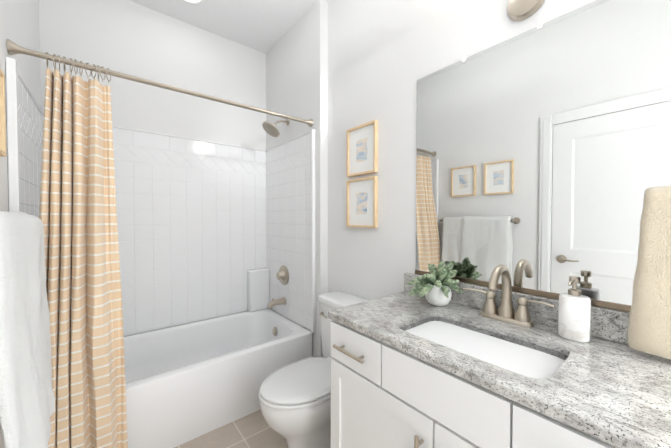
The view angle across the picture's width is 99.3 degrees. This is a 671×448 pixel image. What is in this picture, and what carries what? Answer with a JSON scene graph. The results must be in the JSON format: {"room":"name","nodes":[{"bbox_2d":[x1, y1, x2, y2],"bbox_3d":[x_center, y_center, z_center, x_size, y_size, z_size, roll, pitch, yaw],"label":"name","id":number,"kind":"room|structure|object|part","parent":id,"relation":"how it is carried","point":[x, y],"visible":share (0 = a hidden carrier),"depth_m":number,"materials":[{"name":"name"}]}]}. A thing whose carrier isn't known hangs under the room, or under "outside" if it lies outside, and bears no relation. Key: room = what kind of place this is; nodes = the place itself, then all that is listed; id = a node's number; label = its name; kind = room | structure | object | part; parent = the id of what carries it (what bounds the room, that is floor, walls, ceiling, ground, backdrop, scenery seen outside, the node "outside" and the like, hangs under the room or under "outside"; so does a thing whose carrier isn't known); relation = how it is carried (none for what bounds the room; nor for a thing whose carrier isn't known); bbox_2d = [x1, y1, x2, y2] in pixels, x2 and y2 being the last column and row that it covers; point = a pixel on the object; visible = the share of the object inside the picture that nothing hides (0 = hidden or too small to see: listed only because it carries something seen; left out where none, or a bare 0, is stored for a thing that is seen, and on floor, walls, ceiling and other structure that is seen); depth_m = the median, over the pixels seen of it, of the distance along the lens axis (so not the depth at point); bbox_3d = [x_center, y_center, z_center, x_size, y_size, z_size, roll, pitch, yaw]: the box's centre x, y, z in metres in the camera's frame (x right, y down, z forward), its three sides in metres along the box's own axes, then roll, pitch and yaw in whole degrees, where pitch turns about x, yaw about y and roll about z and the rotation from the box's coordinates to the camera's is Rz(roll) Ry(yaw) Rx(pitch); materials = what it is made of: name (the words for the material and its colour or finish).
{"room":"bathroom","nodes":[
{"label":"bathroom","id":0,"kind":"room"},
{"bbox_2d":[0,0,40,447],"bbox_3d":[-0.856,-0.161,0.486,0.100,2.850,3.500,-1,1,-39],"label":"wall","id":1,"kind":"structure","parent":0,"point":[19,22],"depth_m":1.36,"materials":[{"name":"white paint"}]},
{"bbox_2d":[0,69,6,156],"bbox_3d":[-1.141,-0.395,0.939,0.027,0.300,0.250,-1,1,-39],"label":"picture frame","id":2,"kind":"object","parent":1,"relation":"attached to","point":[3,152],"visible":1,"depth_m":1.03,"materials":[{"name":"brown wood"}]},
{"bbox_2d":[0,211,54,447],"bbox_3d":[-0.996,0.325,0.887,0.170,0.732,0.745,-1,1,-39],"label":"towel","id":3,"kind":"object","parent":1,"relation":"attached to","point":[27,403],"visible":1,"depth_m":0.78,"materials":[{"name":"white fabric"}]},
{"bbox_2d":[7,39,312,126],"bbox_3d":[-0.775,-0.749,1.667,1.518,0.060,0.060,-1,1,-39],"label":"rail","id":4,"kind":"object","parent":1,"relation":"attached to","point":[13,48],"visible":1,"depth_m":1.47,"materials":[{"name":"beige metal"}]},
{"bbox_2d":[46,52,110,82],"bbox_3d":[-1.192,-0.725,1.332,0.227,0.075,0.060,-1,1,-39],"label":"curtain rings","id":5,"kind":"object","parent":4,"relation":"hanging from","point":[59,56],"visible":0.85,"depth_m":1.32,"materials":[{"name":"silver metal"}]},
{"bbox_2d":[39,68,127,447],"bbox_3d":[-1.171,0.270,1.302,0.342,1.907,0.174,-1,1,-39],"label":"shower curtain","id":6,"kind":"object","parent":5,"relation":"hanging from","point":[77,212],"visible":0.92,"depth_m":1.29,"materials":[{"name":"fabric"}]},
{"bbox_2d":[39,0,265,335],"bbox_3d":[-1.225,-0.198,2.371,1.687,2.850,0.100,-1,1,-39],"label":"wall","id":7,"kind":"structure","parent":0,"point":[128,37],"depth_m":2.19,"materials":[{"name":"white paint"}]},
{"bbox_2d":[129,0,328,53],"bbox_3d":[-0.199,-1.646,0.986,1.787,0.100,3.500,-1,1,-39],"label":"ceiling","id":8,"kind":"structure","parent":0,"point":[264,26],"depth_m":2.23,"materials":[{"name":"white paint"}]},
{"bbox_2d":[182,0,204,4],"bbox_3d":[-1.024,-1.609,1.992,0.210,0.012,0.210,-1,1,-39],"label":"recessed light","id":9,"kind":"object","parent":8,"relation":"in","point":[195,2],"visible":1,"depth_m":2.06,"materials":[{"name":"white paint"}]},
{"bbox_2d":[174,410,286,447],"bbox_3d":[-0.199,1.304,1.044,1.787,0.100,3.500,-1,1,-39],"label":"floor","id":10,"kind":"structure","parent":0,"point":[253,430],"depth_m":1.66,"materials":[{"name":"tile"}]},
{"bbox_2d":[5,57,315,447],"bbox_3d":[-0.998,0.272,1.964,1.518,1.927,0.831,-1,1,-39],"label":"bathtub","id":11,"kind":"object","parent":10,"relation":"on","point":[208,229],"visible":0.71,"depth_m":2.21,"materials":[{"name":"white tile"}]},
{"bbox_2d":[258,291,368,447],"bbox_3d":[-0.095,0.856,1.613,0.695,0.773,0.480,-1,1,-39],"label":"toilet","id":12,"kind":"object","parent":10,"relation":"on","point":[295,402],"visible":0.69,"depth_m":1.46,"materials":[{"name":"white ceramic"}]},
{"bbox_3d":[-0.174,0.851,1.549,0.491,0.049,0.378,-1,1,-39],"label":"seat","id":13,"kind":"part","parent":12,"relation":"part of","materials":[{"name":"white ceramic"}]},
{"bbox_3d":[-0.170,1.060,1.556,0.491,0.368,0.366,-1,1,-39],"label":"bowl","id":14,"kind":"part","parent":12,"relation":"part of","materials":[{"name":"white ceramic"}]},
{"bbox_3d":[0.092,0.671,1.759,0.216,0.408,0.480,-1,1,-39],"label":"tank","id":15,"kind":"part","parent":12,"relation":"part of","materials":[{"name":"white ceramic"}]},
{"bbox_2d":[328,264,670,447],"bbox_3d":[0.481,0.704,0.990,0.576,1.101,1.018,-1,1,-39],"label":"bathroom vanity","id":16,"kind":"object","parent":10,"relation":"on","point":[491,365],"visible":1,"depth_m":0.87,"materials":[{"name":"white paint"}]},
{"bbox_2d":[407,261,462,305],"bbox_3d":[0.419,0.266,1.293,0.212,0.204,0.231,-1,1,-39],"label":"potted plant","id":17,"kind":"object","parent":16,"relation":"on","point":[435,285],"visible":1,"depth_m":1.26,"materials":[{"name":"green plant"}]},
{"bbox_3d":[0.469,0.321,1.305,0.117,0.094,0.117,-1,1,-39],"label":"pot","id":18,"kind":"part","parent":17,"relation":"part of","materials":[{"name":"white ceramic"}]},
{"bbox_2d":[463,264,555,326],"bbox_3d":[0.622,0.262,1.074,0.170,0.220,0.322,-1,1,-39],"label":"faucet","id":19,"kind":"object","parent":16,"relation":"on","point":[504,308],"depth_m":1.09,"materials":[{"name":"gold metal"}]},
{"bbox_2d":[558,276,590,342],"bbox_3d":[0.770,0.273,0.923,0.092,0.204,0.080,-1,1,-39],"label":"soap dispenser","id":20,"kind":"object","parent":16,"relation":"on","point":[574,318],"visible":0.98,"depth_m":0.91,"materials":[{"name":"ceramic"}]},
{"bbox_2d":[266,0,327,356],"bbox_3d":[-0.323,-0.199,2.461,0.167,2.850,0.890,-1,1,-39],"label":"wall","id":21,"kind":"structure","parent":0,"point":[297,70],"depth_m":2.14,"materials":[{"name":"white paint"}]},
{"bbox_2d":[262,119,289,136],"bbox_3d":[-0.491,-0.806,2.346,0.222,0.174,0.160,-1,1,-39],"label":"shower fixture","id":22,"kind":"object","parent":21,"relation":"attached to","point":[272,130],"depth_m":2.32,"materials":[{"name":"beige metal"}]},
{"bbox_2d":[267,297,285,308],"bbox_3d":[-0.510,0.675,2.437,0.157,0.084,0.072,-1,1,-39],"label":"shower fixture","id":23,"kind":"object","parent":21,"relation":"attached to","point":[282,300],"depth_m":2.42,"materials":[{"name":"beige metal"}]},
{"bbox_3d":[-0.510,0.675,2.437,0.158,0.085,0.072,-1,1,-39],"label":"spout","id":24,"kind":"part","parent":23,"relation":"part of","materials":[{"name":"silver metal"}]},
{"bbox_2d":[276,265,288,284],"bbox_3d":[-0.468,0.446,2.460,0.059,0.172,0.182,-1,1,-39],"label":"shower fixture","id":25,"kind":"object","parent":21,"relation":"attached to","point":[283,275],"depth_m":2.43,"materials":[{"name":"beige metal"}]},
{"bbox_2d":[328,0,624,311],"bbox_3d":[0.769,-0.174,1.158,0.100,2.850,2.510,-1,1,-39],"label":"wall","id":26,"kind":"structure","parent":0,"point":[384,56],"depth_m":1.65,"materials":[{"name":"white paint"}]},
{"bbox_2d":[346,176,377,227],"bbox_3d":[0.164,-0.134,1.808,0.027,0.310,0.260,-1,1,-39],"label":"picture frame","id":27,"kind":"object","parent":26,"relation":"attached to","point":[362,202],"visible":0.94,"depth_m":1.80,"materials":[{"name":"brown wood"}]},
{"bbox_2d":[349,179,372,224],"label":"art","id":28,"kind":"object","parent":27,"relation":"attached to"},
{"bbox_2d":[346,120,377,176],"bbox_3d":[0.164,-0.466,1.802,0.027,0.310,0.260,-1,1,-39],"label":"picture frame","id":29,"kind":"object","parent":26,"relation":"attached to","point":[362,149],"visible":0.96,"depth_m":1.80,"materials":[{"name":"brown wood"}]},
{"bbox_2d":[350,124,373,173],"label":"art","id":30,"kind":"object","parent":29,"relation":"attached to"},
{"bbox_2d":[404,272,629,344],"bbox_3d":[0.698,0.321,1.157,0.021,0.100,1.018,-1,1,-39],"label":"backsplash","id":31,"kind":"structure","parent":26,"relation":"attached to","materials":[{"name":"stone"}]},
{"bbox_2d":[415,270,630,311],"bbox_3d":[0.727,0.260,1.129,0.010,0.020,0.971,-1,1,-39],"label":"channel","id":32,"kind":"object","parent":26,"relation":"attached to","point":[614,306],"visible":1,"depth_m":1.07,"materials":[{"name":"brown metal"}]},
{"bbox_2d":[507,0,544,20],"bbox_3d":[0.681,-1.006,1.052,0.147,0.426,0.596,-1,1,-39],"label":"sconce","id":33,"kind":"object","parent":26,"relation":"attached to","point":[518,10],"visible":1,"depth_m":1.09,"materials":[{"name":"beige metal"}]},
{"bbox_2d":[416,0,670,305],"bbox_3d":[0.729,-0.246,1.121,0.005,0.995,0.965,-1,1,-39],"label":"mirror glass","id":34,"kind":"object","parent":26,"relation":"attached to","point":[543,160],"visible":1,"depth_m":1.04,"materials":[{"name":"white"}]},
{"bbox_2d":[628,186,670,359],"bbox_3d":[1.039,0.131,0.654,0.117,0.469,0.504,-1,1,-39],"label":"towel","id":35,"kind":"object","parent":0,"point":[649,327],"visible":1,"depth_m":0.78,"materials":[{"name":"beige fabric"}]}
]}

